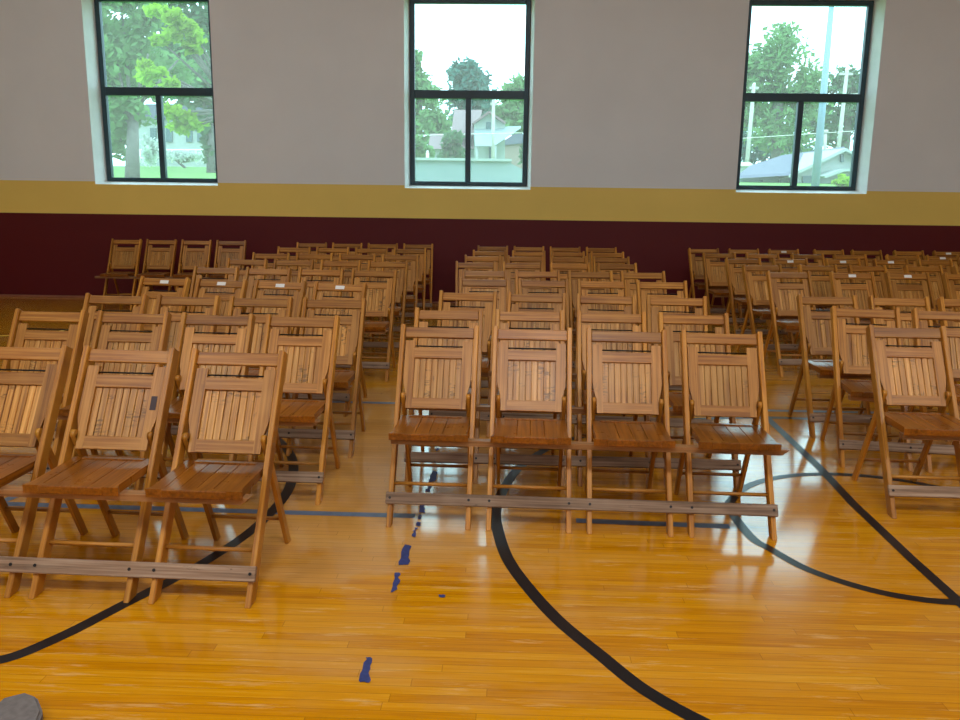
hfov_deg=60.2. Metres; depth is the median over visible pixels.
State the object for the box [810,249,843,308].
folding chair
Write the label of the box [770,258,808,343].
folding chair
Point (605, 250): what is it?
folding chair
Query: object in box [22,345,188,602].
folding chair
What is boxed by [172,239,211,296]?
folding chair
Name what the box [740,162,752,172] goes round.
shed
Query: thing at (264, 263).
folding chair
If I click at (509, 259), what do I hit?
folding chair
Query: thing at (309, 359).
folding chair
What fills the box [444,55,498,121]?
tree
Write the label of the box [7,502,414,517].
court line
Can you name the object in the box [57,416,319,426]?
bar
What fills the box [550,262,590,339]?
folding chair
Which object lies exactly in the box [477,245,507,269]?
folding chair
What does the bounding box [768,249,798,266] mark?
folding chair
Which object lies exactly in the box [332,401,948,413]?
court line
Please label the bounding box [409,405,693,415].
bar
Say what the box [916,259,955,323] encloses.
folding chair
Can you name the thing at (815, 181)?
light pole
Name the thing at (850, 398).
bar
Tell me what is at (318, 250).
folding chair
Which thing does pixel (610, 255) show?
folding chair
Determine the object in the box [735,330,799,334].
board
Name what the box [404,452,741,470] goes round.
board
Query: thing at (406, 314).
board
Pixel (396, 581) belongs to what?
scrap
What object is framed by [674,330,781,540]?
folding chair
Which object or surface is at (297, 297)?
folding chair
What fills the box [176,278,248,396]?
folding chair
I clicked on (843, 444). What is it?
board
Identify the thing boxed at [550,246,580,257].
folding chair
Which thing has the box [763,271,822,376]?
folding chair
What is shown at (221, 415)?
folding chair
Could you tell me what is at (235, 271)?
folding chair
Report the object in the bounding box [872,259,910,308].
folding chair
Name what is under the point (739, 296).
bar
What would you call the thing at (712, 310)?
board
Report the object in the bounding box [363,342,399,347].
board
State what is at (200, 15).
tree
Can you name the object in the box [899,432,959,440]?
bar
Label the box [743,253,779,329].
folding chair
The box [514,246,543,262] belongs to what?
folding chair
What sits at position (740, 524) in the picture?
court line
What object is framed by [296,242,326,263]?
folding chair
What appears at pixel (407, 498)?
board
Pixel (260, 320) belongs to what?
folding chair
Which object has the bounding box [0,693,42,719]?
bag
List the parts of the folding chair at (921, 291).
rail, rail, backrest, slat panel, rail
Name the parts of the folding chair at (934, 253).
rail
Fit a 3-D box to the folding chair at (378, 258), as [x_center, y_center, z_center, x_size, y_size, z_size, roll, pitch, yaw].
[-1.259,-0.852,9.482,0.376,0.843,0.565,0,11,-1]
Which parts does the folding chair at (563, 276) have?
rail, rail, backrest, rail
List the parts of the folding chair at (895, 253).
rail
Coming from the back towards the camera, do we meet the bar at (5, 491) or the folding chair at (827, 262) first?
the folding chair at (827, 262)
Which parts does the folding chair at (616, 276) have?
rail, rail, slat panel, backrest, rail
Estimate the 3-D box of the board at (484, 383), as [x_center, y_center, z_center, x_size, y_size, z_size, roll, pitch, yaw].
[0.690,0.184,5.976,1.732,0.052,0.040,1,11,0]
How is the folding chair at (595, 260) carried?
on the floor
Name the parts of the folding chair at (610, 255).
rail, rail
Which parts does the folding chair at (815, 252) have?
rail, rail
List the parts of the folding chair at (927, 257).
rail, backrest, rail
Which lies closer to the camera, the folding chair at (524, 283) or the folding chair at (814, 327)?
the folding chair at (814, 327)
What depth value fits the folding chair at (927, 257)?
9.56 m
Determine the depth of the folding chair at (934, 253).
10.40 m
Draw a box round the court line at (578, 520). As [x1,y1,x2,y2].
[576,518,730,528]
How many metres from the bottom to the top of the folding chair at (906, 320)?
0.843 m
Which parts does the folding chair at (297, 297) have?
rail, slat panel, backrest, rail, rail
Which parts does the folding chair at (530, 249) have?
rail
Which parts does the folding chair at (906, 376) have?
leg, rail, rail, rod, backrest, slat panel, seat, leg, rail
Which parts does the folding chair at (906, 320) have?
leg, rail, slat panel, rail, backrest, rail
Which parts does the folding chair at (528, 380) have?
rail, leg, seat, backrest, slat panel, rod, rail, leg, rail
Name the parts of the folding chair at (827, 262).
rail, rail, backrest, slat panel, rail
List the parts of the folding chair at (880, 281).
rail, rail, backrest, slat panel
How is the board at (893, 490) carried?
attached to the folding chair at (906, 376)
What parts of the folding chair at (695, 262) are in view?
leg, rail, slat panel, rail, backrest, seat, rail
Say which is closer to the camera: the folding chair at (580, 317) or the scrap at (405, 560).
the scrap at (405, 560)
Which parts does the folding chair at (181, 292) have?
rail, slat panel, backrest, rail, rail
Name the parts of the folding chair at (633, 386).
rail, leg, rail, rod, backrest, slat panel, seat, leg, rail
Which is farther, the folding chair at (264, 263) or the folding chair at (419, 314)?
the folding chair at (264, 263)
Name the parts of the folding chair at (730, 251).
rail, rail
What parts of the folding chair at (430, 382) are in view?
rail, leg, seat, slat panel, backrest, rod, rail, leg, rail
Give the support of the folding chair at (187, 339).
on the floor
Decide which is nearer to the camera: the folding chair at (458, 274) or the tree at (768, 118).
the folding chair at (458, 274)
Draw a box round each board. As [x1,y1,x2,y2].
[0,556,256,581]
[27,463,323,482]
[55,422,354,439]
[177,388,349,401]
[336,362,389,368]
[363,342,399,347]
[385,492,778,516]
[386,327,400,331]
[390,303,431,307]
[399,313,413,316]
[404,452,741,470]
[429,410,712,427]
[470,380,688,390]
[694,308,743,312]
[729,318,939,322]
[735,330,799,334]
[755,344,798,349]
[778,359,840,364]
[809,413,959,423]
[838,440,954,454]
[887,485,959,498]
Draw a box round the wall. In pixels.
[0,0,959,307]
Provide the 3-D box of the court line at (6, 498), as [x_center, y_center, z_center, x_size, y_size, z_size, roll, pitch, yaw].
[-2.170,0.644,4.085,0.324,0.001,0.523,1,11,0]
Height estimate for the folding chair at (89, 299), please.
0.843 m
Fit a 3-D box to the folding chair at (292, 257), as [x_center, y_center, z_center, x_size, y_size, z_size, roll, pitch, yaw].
[-2.152,-0.860,9.461,0.376,0.843,0.565,0,11,-1]
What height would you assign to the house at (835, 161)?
2.687 m
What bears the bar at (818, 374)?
attached to the folding chair at (906, 320)
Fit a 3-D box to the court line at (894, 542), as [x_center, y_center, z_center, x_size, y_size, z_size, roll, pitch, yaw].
[1.902,0.593,4.601,0.628,0.001,12.802,1,11,0]
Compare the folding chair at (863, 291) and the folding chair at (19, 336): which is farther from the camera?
the folding chair at (863, 291)
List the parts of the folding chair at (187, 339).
rail, seat, leg, backrest, slat panel, rod, rail, rail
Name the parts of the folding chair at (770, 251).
rail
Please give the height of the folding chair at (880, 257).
0.843 m
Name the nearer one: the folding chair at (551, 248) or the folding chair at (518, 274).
the folding chair at (518, 274)
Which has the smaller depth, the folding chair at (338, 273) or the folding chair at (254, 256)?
the folding chair at (338, 273)
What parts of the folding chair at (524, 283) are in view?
rail, rail, rod, backrest, slat panel, rail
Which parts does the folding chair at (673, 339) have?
rail, leg, seat, rail, rod, backrest, slat panel, leg, rail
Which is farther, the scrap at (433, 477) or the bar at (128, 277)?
the bar at (128, 277)
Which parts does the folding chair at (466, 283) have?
rail, rail, backrest, slat panel, rail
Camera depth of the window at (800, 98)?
10.81 m
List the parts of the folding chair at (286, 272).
rail, slat panel, backrest, rail, rail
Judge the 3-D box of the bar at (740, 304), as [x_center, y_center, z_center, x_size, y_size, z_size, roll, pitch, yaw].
[3.872,-0.553,8.481,2.480,0.024,0.044,0,11,-5]
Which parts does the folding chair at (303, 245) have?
backrest, rail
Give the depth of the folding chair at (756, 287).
7.82 m
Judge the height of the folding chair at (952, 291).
0.843 m
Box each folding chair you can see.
[0,308,98,461]
[0,345,87,597]
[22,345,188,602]
[58,310,174,489]
[71,293,148,401]
[100,239,141,308]
[131,294,220,451]
[133,276,190,330]
[136,239,176,291]
[145,348,290,608]
[156,312,258,482]
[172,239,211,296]
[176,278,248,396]
[187,266,239,311]
[208,296,293,453]
[209,240,246,277]
[216,258,267,334]
[243,267,291,314]
[244,314,339,504]
[248,252,289,314]
[249,279,306,398]
[271,259,314,294]
[277,246,310,276]
[286,297,366,457]
[291,268,343,335]
[295,253,332,279]
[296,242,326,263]
[310,281,367,416]
[315,247,349,269]
[319,259,360,297]
[332,243,362,261]
[338,253,375,340]
[342,269,396,381]
[354,247,387,320]
[362,260,407,357]
[367,243,397,261]
[378,254,418,341]
[386,324,478,529]
[393,248,425,321]
[401,243,432,312]
[405,307,482,483]
[437,290,496,436]
[455,261,495,333]
[459,278,508,376]
[462,269,506,357]
[465,255,500,279]
[473,250,505,278]
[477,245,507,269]
[486,326,571,533]
[493,309,563,485]
[503,262,542,308]
[505,292,565,413]
[507,255,543,325]
[512,250,545,289]
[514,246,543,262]
[515,270,560,307]
[518,278,568,365]
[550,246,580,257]
[550,256,586,326]
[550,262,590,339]
[551,251,584,263]
[567,270,613,379]
[574,293,635,439]
[575,310,651,487]
[577,279,628,343]
[585,328,675,536]
[586,247,616,279]
[590,251,624,280]
[593,256,629,280]
[596,262,637,292]
[620,271,666,329]
[636,280,688,345]
[643,295,710,419]
[656,312,738,489]
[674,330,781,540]
[688,248,727,309]
[702,252,744,330]
[722,258,773,343]
[726,248,763,317]
[736,264,797,358]
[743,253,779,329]
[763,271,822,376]
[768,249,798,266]
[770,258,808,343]
[788,294,873,439]
[790,253,830,308]
[794,264,838,358]
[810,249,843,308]
[820,306,912,471]
[823,271,879,358]
[824,258,869,320]
[832,254,868,272]
[847,265,889,320]
[850,250,889,308]
[852,324,959,518]
[857,296,950,441]
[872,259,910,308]
[884,272,940,327]
[885,254,919,273]
[893,250,925,265]
[898,308,959,472]
[903,265,947,320]
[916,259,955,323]
[925,255,959,308]
[927,297,959,416]
[932,250,959,261]
[942,272,959,311]
[952,265,959,283]
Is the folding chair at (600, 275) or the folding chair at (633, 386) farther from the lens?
the folding chair at (600, 275)
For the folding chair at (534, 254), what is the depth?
9.40 m
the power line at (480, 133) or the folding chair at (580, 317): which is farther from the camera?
the power line at (480, 133)
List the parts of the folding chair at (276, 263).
rail, slat panel, backrest, rail, rail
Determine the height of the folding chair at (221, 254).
0.843 m
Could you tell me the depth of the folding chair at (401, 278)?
7.70 m
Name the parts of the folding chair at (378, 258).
backrest, slat panel, rail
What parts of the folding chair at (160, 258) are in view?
rail, seat, slat panel, backrest, rail, rail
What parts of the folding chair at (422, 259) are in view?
rail, backrest, slat panel, leg, rail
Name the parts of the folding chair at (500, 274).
rail, rail, backrest, slat panel, rail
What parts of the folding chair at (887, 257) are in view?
rail, rail, backrest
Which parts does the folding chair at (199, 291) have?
rail, slat panel, backrest, rod, rail, rail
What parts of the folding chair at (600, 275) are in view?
rail, rail, backrest, slat panel, rail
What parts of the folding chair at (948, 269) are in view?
rail, rail, backrest, rail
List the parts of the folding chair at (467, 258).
backrest, rail, rail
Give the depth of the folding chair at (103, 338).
4.28 m
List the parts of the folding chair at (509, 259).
backrest, rail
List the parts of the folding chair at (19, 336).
rail, slat panel, backrest, rod, rail, rail, leg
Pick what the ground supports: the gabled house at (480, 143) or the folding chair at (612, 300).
the gabled house at (480, 143)
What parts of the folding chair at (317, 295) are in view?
rail, slat panel, backrest, rod, rail, rail, leg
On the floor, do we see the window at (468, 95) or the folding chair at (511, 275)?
the folding chair at (511, 275)
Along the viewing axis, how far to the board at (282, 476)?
3.97 m
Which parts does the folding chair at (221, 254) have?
rail, seat, slat panel, backrest, rail, rail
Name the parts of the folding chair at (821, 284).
leg, rail, rail, backrest, slat panel, rail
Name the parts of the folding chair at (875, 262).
rail, rail, backrest, slat panel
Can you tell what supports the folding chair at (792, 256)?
on the floor
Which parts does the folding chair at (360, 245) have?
rail, backrest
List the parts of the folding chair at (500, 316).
rail, rail, rod, backrest, slat panel, leg, rail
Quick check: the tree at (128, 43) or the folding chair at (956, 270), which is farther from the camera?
the tree at (128, 43)
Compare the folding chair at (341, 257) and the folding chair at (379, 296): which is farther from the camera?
the folding chair at (341, 257)
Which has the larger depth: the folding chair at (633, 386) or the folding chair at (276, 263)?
the folding chair at (276, 263)
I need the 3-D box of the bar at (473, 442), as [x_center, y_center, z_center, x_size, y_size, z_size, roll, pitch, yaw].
[0.469,0.375,3.622,1.726,0.024,0.042,1,11,3]
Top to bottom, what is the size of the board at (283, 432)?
0.052 m
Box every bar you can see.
[0,486,252,504]
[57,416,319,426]
[75,382,352,390]
[95,276,223,279]
[299,330,387,333]
[391,438,789,455]
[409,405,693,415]
[481,371,585,378]
[712,295,750,297]
[740,304,945,307]
[760,316,869,319]
[784,328,798,331]
[817,373,959,380]
[848,394,959,404]
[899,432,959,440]
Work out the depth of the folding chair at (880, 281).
7.97 m
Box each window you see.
[94,0,217,181]
[410,0,530,185]
[736,0,873,189]
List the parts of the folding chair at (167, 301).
rail, slat panel, backrest, rod, rail, rail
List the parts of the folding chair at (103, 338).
seat, rail, leg, slat panel, backrest, rod, rail, rail, leg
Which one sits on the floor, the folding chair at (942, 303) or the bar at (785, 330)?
the folding chair at (942, 303)
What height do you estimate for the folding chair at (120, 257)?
0.843 m
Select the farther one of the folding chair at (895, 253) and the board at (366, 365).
the folding chair at (895, 253)
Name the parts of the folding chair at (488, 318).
rail, slat panel, backrest, rod, rail, seat, leg, rail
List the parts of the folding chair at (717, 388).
leg, rail, rail, rod, backrest, slat panel, seat, leg, rail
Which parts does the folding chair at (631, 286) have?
rail, rail, backrest, slat panel, rail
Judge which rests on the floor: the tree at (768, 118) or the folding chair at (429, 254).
the folding chair at (429, 254)
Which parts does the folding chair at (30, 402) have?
leg, seat, slat panel, rod, backrest, rail, leg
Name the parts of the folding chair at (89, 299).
rail, slat panel, backrest, rod, rail, rail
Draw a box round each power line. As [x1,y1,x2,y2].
[435,133,505,134]
[750,93,857,137]
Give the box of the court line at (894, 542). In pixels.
[768,416,959,607]
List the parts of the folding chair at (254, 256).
rail, backrest, rail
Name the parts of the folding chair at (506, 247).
rail, rail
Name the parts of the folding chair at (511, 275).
rail, slat panel, backrest, rail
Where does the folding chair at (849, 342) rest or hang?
on the floor
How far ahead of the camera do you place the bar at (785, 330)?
6.85 m
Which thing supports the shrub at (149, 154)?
on the ground
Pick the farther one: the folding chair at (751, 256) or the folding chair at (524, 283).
the folding chair at (751, 256)
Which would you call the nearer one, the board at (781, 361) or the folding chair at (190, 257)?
the board at (781, 361)
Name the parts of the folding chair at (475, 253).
backrest, rail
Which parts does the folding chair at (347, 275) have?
rail, slat panel, backrest, rail, rail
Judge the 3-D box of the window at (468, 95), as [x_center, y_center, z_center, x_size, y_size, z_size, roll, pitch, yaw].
[-0.141,-3.520,10.969,1.570,2.370,0.080,1,11,2]
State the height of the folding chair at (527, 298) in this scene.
0.843 m
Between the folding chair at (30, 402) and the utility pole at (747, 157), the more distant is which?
the utility pole at (747, 157)
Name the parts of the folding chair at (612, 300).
rail, rail, rod, backrest, slat panel, rail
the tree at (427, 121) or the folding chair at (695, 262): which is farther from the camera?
the tree at (427, 121)
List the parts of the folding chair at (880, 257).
rail, backrest, rail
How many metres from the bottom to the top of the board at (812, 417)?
0.052 m
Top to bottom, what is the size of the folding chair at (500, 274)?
0.843 m
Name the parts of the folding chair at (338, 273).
rail, slat panel, backrest, rail, rail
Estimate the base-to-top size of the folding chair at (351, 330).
0.843 m
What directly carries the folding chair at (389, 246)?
on the floor
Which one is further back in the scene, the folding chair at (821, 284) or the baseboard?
the baseboard
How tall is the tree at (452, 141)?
2.118 m
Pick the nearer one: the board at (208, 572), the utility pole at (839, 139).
the board at (208, 572)
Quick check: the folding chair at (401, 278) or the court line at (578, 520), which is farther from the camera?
the folding chair at (401, 278)
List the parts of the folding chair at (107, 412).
rail, seat, leg, slat panel, backrest, rod, rail, rail, leg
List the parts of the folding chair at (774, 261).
rail, rail, backrest, slat panel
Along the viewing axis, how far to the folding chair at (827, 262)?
8.80 m
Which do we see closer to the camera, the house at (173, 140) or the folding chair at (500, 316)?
the folding chair at (500, 316)
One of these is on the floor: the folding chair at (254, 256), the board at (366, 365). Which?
the folding chair at (254, 256)
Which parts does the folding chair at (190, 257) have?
rail, seat, slat panel, backrest, rail, rail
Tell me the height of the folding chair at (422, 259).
0.843 m
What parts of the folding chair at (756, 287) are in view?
leg, rail, slat panel, rail, backrest, seat, rail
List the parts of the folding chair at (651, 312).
rail, rail, rod, backrest, slat panel, rail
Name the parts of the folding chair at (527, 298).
rail, backrest, slat panel, rod, rail, rail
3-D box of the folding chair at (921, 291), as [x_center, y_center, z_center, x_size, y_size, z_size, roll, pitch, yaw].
[3.743,-0.317,7.129,0.376,0.843,0.565,0,11,-2]
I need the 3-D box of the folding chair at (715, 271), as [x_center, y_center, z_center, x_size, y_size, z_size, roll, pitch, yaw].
[2.752,-0.786,9.412,0.377,0.843,0.565,1,11,-1]
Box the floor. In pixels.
[0,296,959,719]
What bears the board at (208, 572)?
attached to the folding chair at (221, 415)
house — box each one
[139,104,205,166]
[429,110,520,158]
[505,134,522,168]
[740,130,851,182]
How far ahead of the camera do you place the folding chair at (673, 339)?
4.49 m
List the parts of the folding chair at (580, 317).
rail, leg, seat, rail, rod, backrest, slat panel, leg, rail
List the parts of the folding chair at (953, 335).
leg, rail, rail, backrest, rod, slat panel, seat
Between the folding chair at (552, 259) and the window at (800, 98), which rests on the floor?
the folding chair at (552, 259)
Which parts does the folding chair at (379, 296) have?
rail, slat panel, backrest, rail, seat, rail, leg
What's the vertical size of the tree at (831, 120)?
7.091 m
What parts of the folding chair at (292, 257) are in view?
rail, backrest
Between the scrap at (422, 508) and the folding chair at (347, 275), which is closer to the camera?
the scrap at (422, 508)
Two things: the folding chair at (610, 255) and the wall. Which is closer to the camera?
the folding chair at (610, 255)
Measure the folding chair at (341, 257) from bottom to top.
0.843 m
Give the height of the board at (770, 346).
0.052 m
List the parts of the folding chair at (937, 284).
rail, rail, backrest, slat panel, rail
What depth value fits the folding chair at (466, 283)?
6.24 m
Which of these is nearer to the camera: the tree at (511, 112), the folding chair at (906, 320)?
the folding chair at (906, 320)
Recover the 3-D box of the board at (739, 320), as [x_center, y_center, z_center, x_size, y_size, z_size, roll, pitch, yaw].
[4.084,-0.431,9.270,3.058,0.052,0.040,1,11,-1]
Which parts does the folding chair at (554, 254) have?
rail, backrest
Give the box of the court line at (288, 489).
[0,438,297,662]
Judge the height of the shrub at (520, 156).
1.639 m
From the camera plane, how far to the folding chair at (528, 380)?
3.88 m
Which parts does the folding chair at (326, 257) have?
rail, slat panel, backrest, rail, rail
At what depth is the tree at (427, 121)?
55.85 m
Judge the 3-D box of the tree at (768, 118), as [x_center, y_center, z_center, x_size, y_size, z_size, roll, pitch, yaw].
[16.677,-14.528,46.673,6.857,8.460,5.450,-9,15,-41]
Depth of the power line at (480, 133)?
39.25 m
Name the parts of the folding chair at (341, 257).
slat panel, rail, backrest, rail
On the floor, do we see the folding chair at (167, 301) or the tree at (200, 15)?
the folding chair at (167, 301)
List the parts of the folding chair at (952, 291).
rail, backrest, slat panel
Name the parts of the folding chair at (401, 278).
rail, backrest, slat panel, rail, seat, rail, leg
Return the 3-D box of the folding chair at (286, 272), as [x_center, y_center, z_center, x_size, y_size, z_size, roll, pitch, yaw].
[-1.786,-0.323,6.803,0.376,0.843,0.565,1,11,4]
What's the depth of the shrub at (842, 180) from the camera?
26.21 m
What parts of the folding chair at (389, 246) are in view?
backrest, rail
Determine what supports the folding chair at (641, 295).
on the floor
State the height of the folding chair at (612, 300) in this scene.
0.843 m
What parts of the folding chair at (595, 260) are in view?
rail, rail, backrest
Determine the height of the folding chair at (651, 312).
0.843 m
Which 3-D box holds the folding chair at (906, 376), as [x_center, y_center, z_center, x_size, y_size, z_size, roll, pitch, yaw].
[2.134,0.278,4.053,0.376,0.843,0.565,1,11,3]
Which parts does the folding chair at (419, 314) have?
rail, leg, slat panel, backrest, rod, rail, rail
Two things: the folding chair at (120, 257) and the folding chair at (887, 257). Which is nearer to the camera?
the folding chair at (887, 257)
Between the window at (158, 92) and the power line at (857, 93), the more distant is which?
the power line at (857, 93)
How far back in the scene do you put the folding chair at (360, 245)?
10.43 m
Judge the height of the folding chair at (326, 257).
0.843 m
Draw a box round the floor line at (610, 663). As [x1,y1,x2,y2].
[491,417,891,719]
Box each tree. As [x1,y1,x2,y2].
[101,2,204,177]
[107,3,215,172]
[132,3,212,137]
[415,49,452,144]
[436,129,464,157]
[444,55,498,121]
[487,71,523,134]
[741,112,814,164]
[743,20,838,158]
[802,64,859,149]
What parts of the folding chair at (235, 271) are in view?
rail, backrest, slat panel, rail, rail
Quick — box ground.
[113,166,835,185]
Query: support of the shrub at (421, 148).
on the ground
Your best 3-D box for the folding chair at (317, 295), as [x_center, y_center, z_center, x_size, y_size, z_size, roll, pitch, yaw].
[-1.023,-0.098,5.726,0.376,0.843,0.565,3,11,9]
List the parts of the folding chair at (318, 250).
rail, rail, backrest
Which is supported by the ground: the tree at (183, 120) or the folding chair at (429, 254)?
the tree at (183, 120)
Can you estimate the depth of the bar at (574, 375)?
5.04 m
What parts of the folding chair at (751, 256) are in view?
rail, rail, backrest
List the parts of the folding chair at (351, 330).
rail, leg, slat panel, backrest, rod, rail, seat, rail, leg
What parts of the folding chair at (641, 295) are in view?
rail, rail, backrest, slat panel, rail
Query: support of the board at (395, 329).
attached to the folding chair at (254, 256)
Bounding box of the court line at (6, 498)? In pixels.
[5,497,17,501]
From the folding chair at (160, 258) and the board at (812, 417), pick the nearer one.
the board at (812, 417)
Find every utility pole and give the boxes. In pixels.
[490,99,496,158]
[745,83,758,161]
[836,69,852,147]
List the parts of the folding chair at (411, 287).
rail, rail, backrest, slat panel, seat, leg, rail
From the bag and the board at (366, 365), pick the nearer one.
the bag
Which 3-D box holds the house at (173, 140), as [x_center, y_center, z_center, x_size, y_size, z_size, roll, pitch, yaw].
[-18.925,-14.289,53.562,4.793,3.849,7.648,1,11,0]
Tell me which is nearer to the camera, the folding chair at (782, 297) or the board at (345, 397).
the board at (345, 397)
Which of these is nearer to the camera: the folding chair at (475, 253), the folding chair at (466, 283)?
the folding chair at (466, 283)
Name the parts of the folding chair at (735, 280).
leg, rail, rail, seat, backrest, slat panel, rail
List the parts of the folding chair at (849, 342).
leg, rail, seat, rail, rod, backrest, slat panel, leg, rail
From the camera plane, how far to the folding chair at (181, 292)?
6.03 m
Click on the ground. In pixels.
(119, 171)
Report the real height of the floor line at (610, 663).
0.001 m
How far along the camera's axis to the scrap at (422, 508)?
3.90 m
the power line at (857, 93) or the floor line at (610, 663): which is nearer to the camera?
the floor line at (610, 663)
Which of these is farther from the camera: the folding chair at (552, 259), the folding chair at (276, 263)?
the folding chair at (552, 259)
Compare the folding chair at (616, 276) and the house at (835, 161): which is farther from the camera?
the house at (835, 161)
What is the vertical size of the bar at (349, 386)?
0.024 m
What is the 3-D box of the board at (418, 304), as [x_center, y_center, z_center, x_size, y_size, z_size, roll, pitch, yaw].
[-1.453,-0.680,10.156,1.732,0.052,0.040,1,11,-1]
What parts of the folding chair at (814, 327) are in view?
leg, rail, rail, backrest, slat panel, seat, leg, rail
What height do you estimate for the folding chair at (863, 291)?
0.843 m
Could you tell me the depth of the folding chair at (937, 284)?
8.03 m
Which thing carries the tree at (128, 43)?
on the ground
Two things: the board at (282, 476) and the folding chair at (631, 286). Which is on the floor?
the folding chair at (631, 286)
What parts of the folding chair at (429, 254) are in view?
rail, backrest, rail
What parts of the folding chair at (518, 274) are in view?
rail, rail, backrest, slat panel, rail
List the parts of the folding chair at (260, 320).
rail, seat, slat panel, backrest, rod, rail, rail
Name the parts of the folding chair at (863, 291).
rail, rail, backrest, slat panel, seat, rail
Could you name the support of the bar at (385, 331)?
attached to the folding chair at (235, 271)
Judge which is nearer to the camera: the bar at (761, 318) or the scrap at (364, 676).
the scrap at (364, 676)
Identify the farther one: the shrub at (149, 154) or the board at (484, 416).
the shrub at (149, 154)
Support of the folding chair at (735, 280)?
on the floor
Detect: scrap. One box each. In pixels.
[359,657,371,682]
[391,572,399,591]
[398,544,410,564]
[419,505,424,512]
[429,470,437,481]
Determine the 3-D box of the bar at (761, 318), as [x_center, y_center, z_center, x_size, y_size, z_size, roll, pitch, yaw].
[3.802,-0.391,7.668,2.498,0.024,0.042,0,11,-6]
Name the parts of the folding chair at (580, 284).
rail, rail, rod, backrest, slat panel, rail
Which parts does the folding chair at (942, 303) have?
rail, rail, backrest, slat panel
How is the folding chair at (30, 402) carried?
on the floor
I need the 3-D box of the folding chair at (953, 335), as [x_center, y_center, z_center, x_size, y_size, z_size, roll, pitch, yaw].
[2.684,0.156,4.697,0.376,0.843,0.565,2,11,8]
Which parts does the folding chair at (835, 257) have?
rail, backrest, rail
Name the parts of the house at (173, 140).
porch railing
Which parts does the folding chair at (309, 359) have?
rail, leg, slat panel, backrest, rod, rail, seat, rail, leg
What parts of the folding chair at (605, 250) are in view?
backrest, rail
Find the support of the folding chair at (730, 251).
on the floor
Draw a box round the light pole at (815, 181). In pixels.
[811,7,833,185]
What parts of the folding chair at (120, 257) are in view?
rail, leg, seat, slat panel, backrest, rail, rail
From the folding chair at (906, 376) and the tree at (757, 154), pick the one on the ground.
the tree at (757, 154)
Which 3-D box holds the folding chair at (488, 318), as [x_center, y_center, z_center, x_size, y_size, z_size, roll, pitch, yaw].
[-0.099,0.001,5.291,0.376,0.843,0.565,2,11,5]
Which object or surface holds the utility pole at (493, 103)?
on the ground
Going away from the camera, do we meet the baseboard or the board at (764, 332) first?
the board at (764, 332)
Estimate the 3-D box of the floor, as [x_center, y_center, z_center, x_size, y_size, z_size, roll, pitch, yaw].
[0.287,1.035,2.603,18.400,0.120,19.300,1,11,0]
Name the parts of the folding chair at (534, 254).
rail, rail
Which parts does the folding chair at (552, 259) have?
rail, backrest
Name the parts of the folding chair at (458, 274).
rail, rail, backrest, slat panel, rail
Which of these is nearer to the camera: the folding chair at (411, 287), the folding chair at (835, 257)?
the folding chair at (411, 287)
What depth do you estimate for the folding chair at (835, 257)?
9.54 m
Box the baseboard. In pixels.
[0,294,825,308]
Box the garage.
[415,150,521,181]
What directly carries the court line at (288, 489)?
on the floor
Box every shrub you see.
[139,133,204,167]
[415,133,434,157]
[517,144,522,164]
[831,173,849,186]
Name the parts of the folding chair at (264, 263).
rail, backrest, rail, slat panel, rail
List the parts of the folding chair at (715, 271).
rail, slat panel, rail, backrest, seat, rail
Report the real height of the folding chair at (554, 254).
0.843 m
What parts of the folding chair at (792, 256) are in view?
rail, rail, backrest, slat panel, rail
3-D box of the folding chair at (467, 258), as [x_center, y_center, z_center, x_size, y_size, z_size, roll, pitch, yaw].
[0.026,-0.640,8.505,0.376,0.843,0.565,1,11,-1]
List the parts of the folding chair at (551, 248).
rail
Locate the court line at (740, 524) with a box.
[725,473,955,604]
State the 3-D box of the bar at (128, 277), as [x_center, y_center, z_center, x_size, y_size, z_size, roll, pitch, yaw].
[-3.902,-1.025,10.337,1.776,0.024,0.042,0,11,-1]
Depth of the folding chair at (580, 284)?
6.24 m
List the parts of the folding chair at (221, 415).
rail, leg, seat, slat panel, backrest, rod, rail, rail, leg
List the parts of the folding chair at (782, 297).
leg, rail, seat, rail, backrest, slat panel, leg, rail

